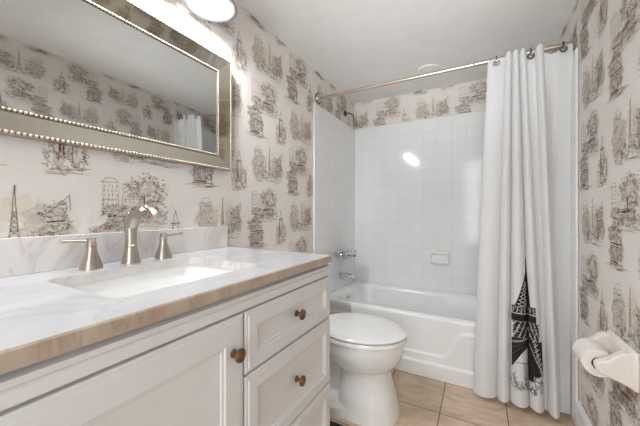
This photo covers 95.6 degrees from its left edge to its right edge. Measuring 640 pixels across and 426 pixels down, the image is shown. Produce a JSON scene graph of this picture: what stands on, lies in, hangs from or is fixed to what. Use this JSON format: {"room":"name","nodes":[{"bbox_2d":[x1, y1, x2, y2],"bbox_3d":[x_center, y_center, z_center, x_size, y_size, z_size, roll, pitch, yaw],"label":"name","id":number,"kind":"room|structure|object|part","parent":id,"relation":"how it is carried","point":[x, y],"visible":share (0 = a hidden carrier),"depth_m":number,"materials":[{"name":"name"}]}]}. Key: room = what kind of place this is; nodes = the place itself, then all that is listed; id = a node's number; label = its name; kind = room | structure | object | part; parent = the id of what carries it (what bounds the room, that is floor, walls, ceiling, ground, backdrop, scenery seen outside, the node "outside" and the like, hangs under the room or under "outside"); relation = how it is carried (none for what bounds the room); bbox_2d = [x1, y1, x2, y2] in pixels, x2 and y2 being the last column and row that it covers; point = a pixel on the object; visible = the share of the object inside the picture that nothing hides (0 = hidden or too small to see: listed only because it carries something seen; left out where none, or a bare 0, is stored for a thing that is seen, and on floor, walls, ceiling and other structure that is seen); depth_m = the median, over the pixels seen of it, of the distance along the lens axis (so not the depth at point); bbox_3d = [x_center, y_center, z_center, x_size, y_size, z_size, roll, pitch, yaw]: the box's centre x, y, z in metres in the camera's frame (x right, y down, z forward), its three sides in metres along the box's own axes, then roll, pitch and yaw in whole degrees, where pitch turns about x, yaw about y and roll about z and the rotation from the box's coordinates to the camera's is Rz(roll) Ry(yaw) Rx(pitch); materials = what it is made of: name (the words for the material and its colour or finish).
{"room":"bathroom","nodes":[
{"label":"bathroom","id":0,"kind":"room"},
{"bbox_2d":[0,0,353,252],"bbox_3d":[-0.520,0.000,1.393,0.084,2.150,3.443,0,0,29],"label":"wall","id":1,"kind":"structure","parent":0,"point":[265,202],"depth_m":1.41,"materials":[{"name":"paper"}]},
{"bbox_2d":[0,226,227,277],"bbox_3d":[-0.692,0.118,0.977,0.020,0.100,0.988,0,0,29],"label":"backsplash","id":2,"kind":"structure","parent":1,"relation":"attached to","point":[35,254],"depth_m":0.89,"materials":[{"name":"grey stone"}]},
{"bbox_2d":[0,0,231,170],"bbox_3d":[-0.685,-0.462,0.969,0.040,0.526,1.012,0,0,29],"label":"framed mirror","id":3,"kind":"object","parent":1,"relation":"attached to","point":[96,67],"visible":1,"depth_m":0.96,"materials":[{"name":"silver glass"}]},
{"bbox_2d":[183,0,237,22],"bbox_3d":[-0.601,-0.923,0.922,0.232,0.175,0.815,0,0,29],"label":"vanity light","id":4,"kind":"object","parent":1,"relation":"attached to","point":[217,9],"visible":1,"depth_m":1.23,"materials":[{"name":"white glass"}]},
{"bbox_3d":[-0.444,-0.906,1.183,0.156,0.108,0.156,0,0,29],"label":"lamp shade","id":5,"kind":"part","parent":4,"relation":"part of","materials":[{"name":"white glass"}]},
{"bbox_3d":[-0.444,-0.872,1.183,0.064,0.074,0.064,0,0,29],"label":"bulb","id":6,"kind":"part","parent":4,"relation":"part of","materials":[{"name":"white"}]},
{"bbox_2d":[313,103,354,293],"bbox_3d":[0.147,0.129,2.517,0.011,1.892,0.804,0,0,29],"label":"surround panel","id":7,"kind":"object","parent":1,"relation":"attached to","point":[333,139],"visible":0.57,"depth_m":2.44,"materials":[{"name":"tile"}]},
{"bbox_2d":[337,250,356,259],"bbox_3d":[0.236,0.372,2.522,0.143,0.050,0.311,0,0,29],"label":"faucet","id":8,"kind":"object","parent":7,"relation":"attached to","point":[344,256],"visible":1,"depth_m":2.51,"materials":[{"name":"silver metal"}]},
{"bbox_2d":[339,271,356,279],"bbox_3d":[0.251,0.560,2.542,0.146,0.072,0.072,0,0,29],"label":"tub spout","id":9,"kind":"object","parent":7,"relation":"attached to","point":[343,275],"visible":1,"depth_m":2.53,"materials":[{"name":"silver metal"}]},
{"bbox_2d":[344,111,357,126],"bbox_3d":[0.289,-0.856,2.654,0.128,0.165,0.052,0,0,29],"label":"shower","id":10,"kind":"object","parent":1,"relation":"attached to","point":[345,112],"visible":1,"depth_m":2.64,"materials":[{"name":"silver metal"}]},
{"bbox_2d":[315,36,575,103],"bbox_3d":[0.649,-0.871,1.863,1.519,0.076,0.076,0,0,29],"label":"shower curtain rod","id":11,"kind":"object","parent":1,"relation":"attached to","point":[318,97],"visible":0.87,"depth_m":1.82,"materials":[{"name":"metal"}]},
{"bbox_2d":[493,56,499,65],"bbox_3d":[1.003,-0.856,1.654,0.035,0.077,0.072,0,0,29],"label":"curtain ring","id":12,"kind":"object","parent":11,"relation":"hanging from","point":[496,60],"visible":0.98,"depth_m":1.62,"materials":[{"name":"metal"}]},
{"bbox_2d":[473,44,572,418],"bbox_3d":[1.092,0.087,1.580,0.446,1.927,0.094,0,0,29],"label":"shower curtain","id":13,"kind":"object","parent":11,"relation":"hanging from","point":[523,329],"visible":1,"depth_m":1.55,"materials":[{"name":"white fabric"}]},
{"bbox_2d":[527,48,534,58],"bbox_3d":[1.147,-0.858,1.583,0.035,0.073,0.056,0,0,29],"label":"curtain ring","id":14,"kind":"object","parent":11,"relation":"hanging from","point":[530,53],"visible":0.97,"depth_m":1.56,"materials":[{"name":"metal"}]},
{"bbox_2d":[559,41,567,51],"bbox_3d":[1.265,-0.858,1.515,0.035,0.074,0.063,0,0,29],"label":"curtain ring","id":15,"kind":"object","parent":11,"relation":"hanging from","point":[563,42],"visible":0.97,"depth_m":1.49,"materials":[{"name":"metal"}]},
{"bbox_2d":[235,0,576,103],"bbox_3d":[0.181,-1.105,1.009,1.723,0.060,3.643,0,0,29],"label":"ceiling","id":16,"kind":"structure","parent":0,"point":[352,44],"depth_m":1.75,"materials":[{"name":"paint"}]},
{"bbox_2d":[418,64,440,73],"bbox_3d":[0.822,-1.070,2.188,0.164,0.009,0.164,0,0,29],"label":"recessed light","id":17,"kind":"object","parent":16,"relation":"in","point":[428,68],"visible":0.75,"depth_m":2.16,"materials":[{"name":"paint"}]},
{"bbox_2d":[354,79,486,128],"bbox_3d":[1.027,0.000,2.552,1.683,2.150,0.084,0,0,29],"label":"wall","id":18,"kind":"structure","parent":0,"point":[468,97],"depth_m":2.56,"materials":[{"name":"paper"}]},
{"bbox_2d":[355,110,485,294],"bbox_3d":[1.005,-0.070,2.512,1.520,1.495,0.011,0,0,29],"label":"surround panel","id":19,"kind":"object","parent":18,"relation":"attached to","point":[418,183],"visible":0.53,"depth_m":2.57,"materials":[{"name":"tile"}]},
{"bbox_2d":[430,251,449,264],"bbox_3d":[1.016,0.395,2.471,0.157,0.111,0.050,0,0,29],"label":"soap dish","id":20,"kind":"object","parent":19,"relation":"attached to","point":[436,257],"visible":1,"depth_m":2.47,"materials":[{"name":"white ceramic"}]},
{"bbox_2d":[330,369,574,425],"bbox_3d":[0.181,1.105,1.009,1.723,0.060,3.643,0,0,29],"label":"floor","id":21,"kind":"structure","parent":0,"point":[423,401],"depth_m":1.58,"materials":[{"name":"tile"}]},
{"bbox_2d":[0,264,330,425],"bbox_3d":[-0.431,0.635,0.844,0.604,0.879,0.976,0,0,29],"label":"vanity cabinet","id":22,"kind":"object","parent":21,"relation":"on","point":[258,356],"visible":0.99,"depth_m":0.62,"materials":[{"name":"paint"}]},
{"bbox_3d":[-0.307,0.601,0.519,0.017,0.698,0.466,0,0,29],"label":"door","id":23,"kind":"part","parent":22,"relation":"part of","materials":[{"name":"paint"}]},
{"bbox_2d":[0,247,331,373],"bbox_3d":[-0.445,0.181,0.842,0.582,0.027,0.988,0,0,29],"label":"countertop","id":24,"kind":"structure","parent":22,"relation":"on","point":[42,317],"depth_m":0.57,"materials":[{"name":"white stone"}]},
{"bbox_2d":[59,205,182,269],"bbox_3d":[-0.570,0.073,0.928,0.182,0.188,0.376,0,0,29],"label":"sink faucet","id":25,"kind":"object","parent":24,"relation":"on","point":[91,260],"visible":1,"depth_m":0.94,"materials":[{"name":"silver metal"}]},
{"bbox_2d":[59,238,102,269],"bbox_3d":[-0.690,0.122,0.839,0.057,0.091,0.104,0,0,29],"label":"tap","id":26,"kind":"object","parent":25,"relation":"on","point":[91,260],"depth_m":0.85,"materials":[{"name":"silver metal"}]},
{"bbox_3d":[-0.569,0.073,0.928,0.181,0.188,0.056,0,0,29],"label":"spout","id":27,"kind":"part","parent":25,"relation":"part of","materials":[{"name":"silver metal"}]},
{"bbox_2d":[154,232,182,258],"bbox_3d":[-0.559,0.122,1.077,0.057,0.091,0.104,0,0,29],"label":"tap","id":28,"kind":"object","parent":25,"relation":"on","point":[163,251],"depth_m":1.04,"materials":[{"name":"silver metal"}]},
{"bbox_2d":[68,265,235,297],"bbox_3d":[-0.437,0.263,0.821,0.371,0.136,0.464,0,0,29],"label":"undermount sink","id":29,"kind":"object","parent":24,"relation":"in","point":[130,285],"visible":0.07,"depth_m":0.94,"materials":[{"name":"white ceramic"}]},
{"bbox_3d":[-0.193,0.335,0.681,0.029,0.033,0.033,0,0,29],"label":"knob","id":30,"kind":"part","parent":22,"relation":"part of","materials":[{"name":"brown metal"}]},
{"bbox_3d":[-0.078,0.331,0.936,0.017,0.157,0.472,0,0,29],"label":"drawer","id":31,"kind":"part","parent":22,"relation":"part of","materials":[{"name":"paint"}]},
{"bbox_3d":[-0.078,0.539,0.936,0.017,0.246,0.472,0,0,29],"label":"drawer","id":32,"kind":"part","parent":22,"relation":"part of","materials":[{"name":"paint"}]},
{"bbox_3d":[-0.062,0.533,0.919,0.029,0.033,0.033,0,0,29],"label":"knob","id":33,"kind":"part","parent":22,"relation":"part of","materials":[{"name":"brown metal"}]},
{"bbox_3d":[-0.062,0.324,0.919,0.029,0.033,0.033,0,0,29],"label":"knob","id":34,"kind":"part","parent":22,"relation":"part of","materials":[{"name":"brown metal"}]},
{"bbox_3d":[-0.078,0.809,0.936,0.017,0.281,0.472,0,0,29],"label":"drawer","id":35,"kind":"part","parent":22,"relation":"part of","materials":[{"name":"paint"}]},
{"bbox_2d":[330,421,342,425],"bbox_3d":[-0.051,1.061,1.369,0.327,0.028,0.264,0,0,29],"label":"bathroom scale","id":36,"kind":"object","parent":21,"relation":"on","point":[332,423],"visible":0.02,"depth_m":1.43,"materials":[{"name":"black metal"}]},
{"bbox_2d":[327,263,406,425],"bbox_3d":[0.120,0.707,1.681,0.747,0.736,0.456,0,0,29],"label":"toilet","id":37,"kind":"object","parent":21,"relation":"on","point":[365,349],"visible":0.62,"depth_m":1.49,"materials":[{"name":"white ceramic"}]},
{"bbox_3d":[0.224,0.644,1.624,0.508,0.026,0.392,0,0,29],"label":"lid","id":38,"kind":"part","parent":37,"relation":"part of","materials":[{"name":"white plastic"}]},
{"bbox_3d":[0.225,0.670,1.624,0.509,0.024,0.392,0,0,29],"label":"seat","id":39,"kind":"part","parent":37,"relation":"part of","materials":[{"name":"white plastic"}]},
{"bbox_2d":[330,281,569,414],"bbox_3d":[0.838,0.877,2.208,1.519,0.396,0.705,0,0,29],"label":"bathtub","id":40,"kind":"object","parent":21,"relation":"on","point":[440,326],"visible":0.39,"depth_m":1.96,"materials":[{"name":"white ceramic"}]},
{"bbox_2d":[552,0,639,425],"bbox_3d":[0.882,0.000,0.624,0.084,2.150,3.443,0,0,29],"label":"wall","id":41,"kind":"structure","parent":0,"point":[607,32],"depth_m":1.10,"materials":[{"name":"paper"}]},
{"bbox_2d":[570,48,578,424],"bbox_3d":[1.470,0.129,1.792,0.011,1.892,0.804,0,0,29],"label":"surround panel","id":42,"kind":"object","parent":41,"relation":"attached to","point":[574,336],"visible":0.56,"depth_m":1.46,"materials":[{"name":"tile"}]},
{"bbox_2d":[575,401,592,425],"bbox_3d":[0.645,1.004,0.286,0.015,0.142,2.622,0,0,29],"label":"baseboard","id":43,"kind":"structure","parent":41,"relation":"attached to","point":[581,419],"depth_m":1.38,"materials":[{"name":"paint"}]},
{"bbox_2d":[589,329,639,392],"bbox_3d":[0.988,0.496,1.005,0.100,0.122,0.216,0,0,29],"label":"toilet paper holder","id":44,"kind":"object","parent":41,"relation":"attached to","point":[622,365],"visible":0.85,"depth_m":0.92,"materials":[{"name":"ceramic"}]},
{"bbox_2d":[573,338,609,376],"bbox_3d":[0.962,0.509,1.020,0.090,0.090,0.111,0,0,29],"label":"toilet paper roll","id":45,"kind":"object","parent":44,"relation":"on","point":[586,350],"visible":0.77,"depth_m":0.99,"materials":[{"name":"paper"}]},
{"bbox_3d":[1.023,0.497,1.081,0.088,0.110,0.032,0,0,29],"label":"arm","id":46,"kind":"part","parent":44,"relation":"part of","materials":[{"name":"ceramic"}]},
{"bbox_3d":[0.942,0.497,0.934,0.088,0.110,0.032,0,0,29],"label":"arm","id":47,"kind":"part","parent":44,"relation":"part of","materials":[{"name":"ceramic"}]},
{"bbox_3d":[1.022,0.496,0.986,0.022,0.122,0.216,0,0,29],"label":"wall plate","id":48,"kind":"part","parent":44,"relation":"part of","materials":[{"name":"ceramic"}]}
]}

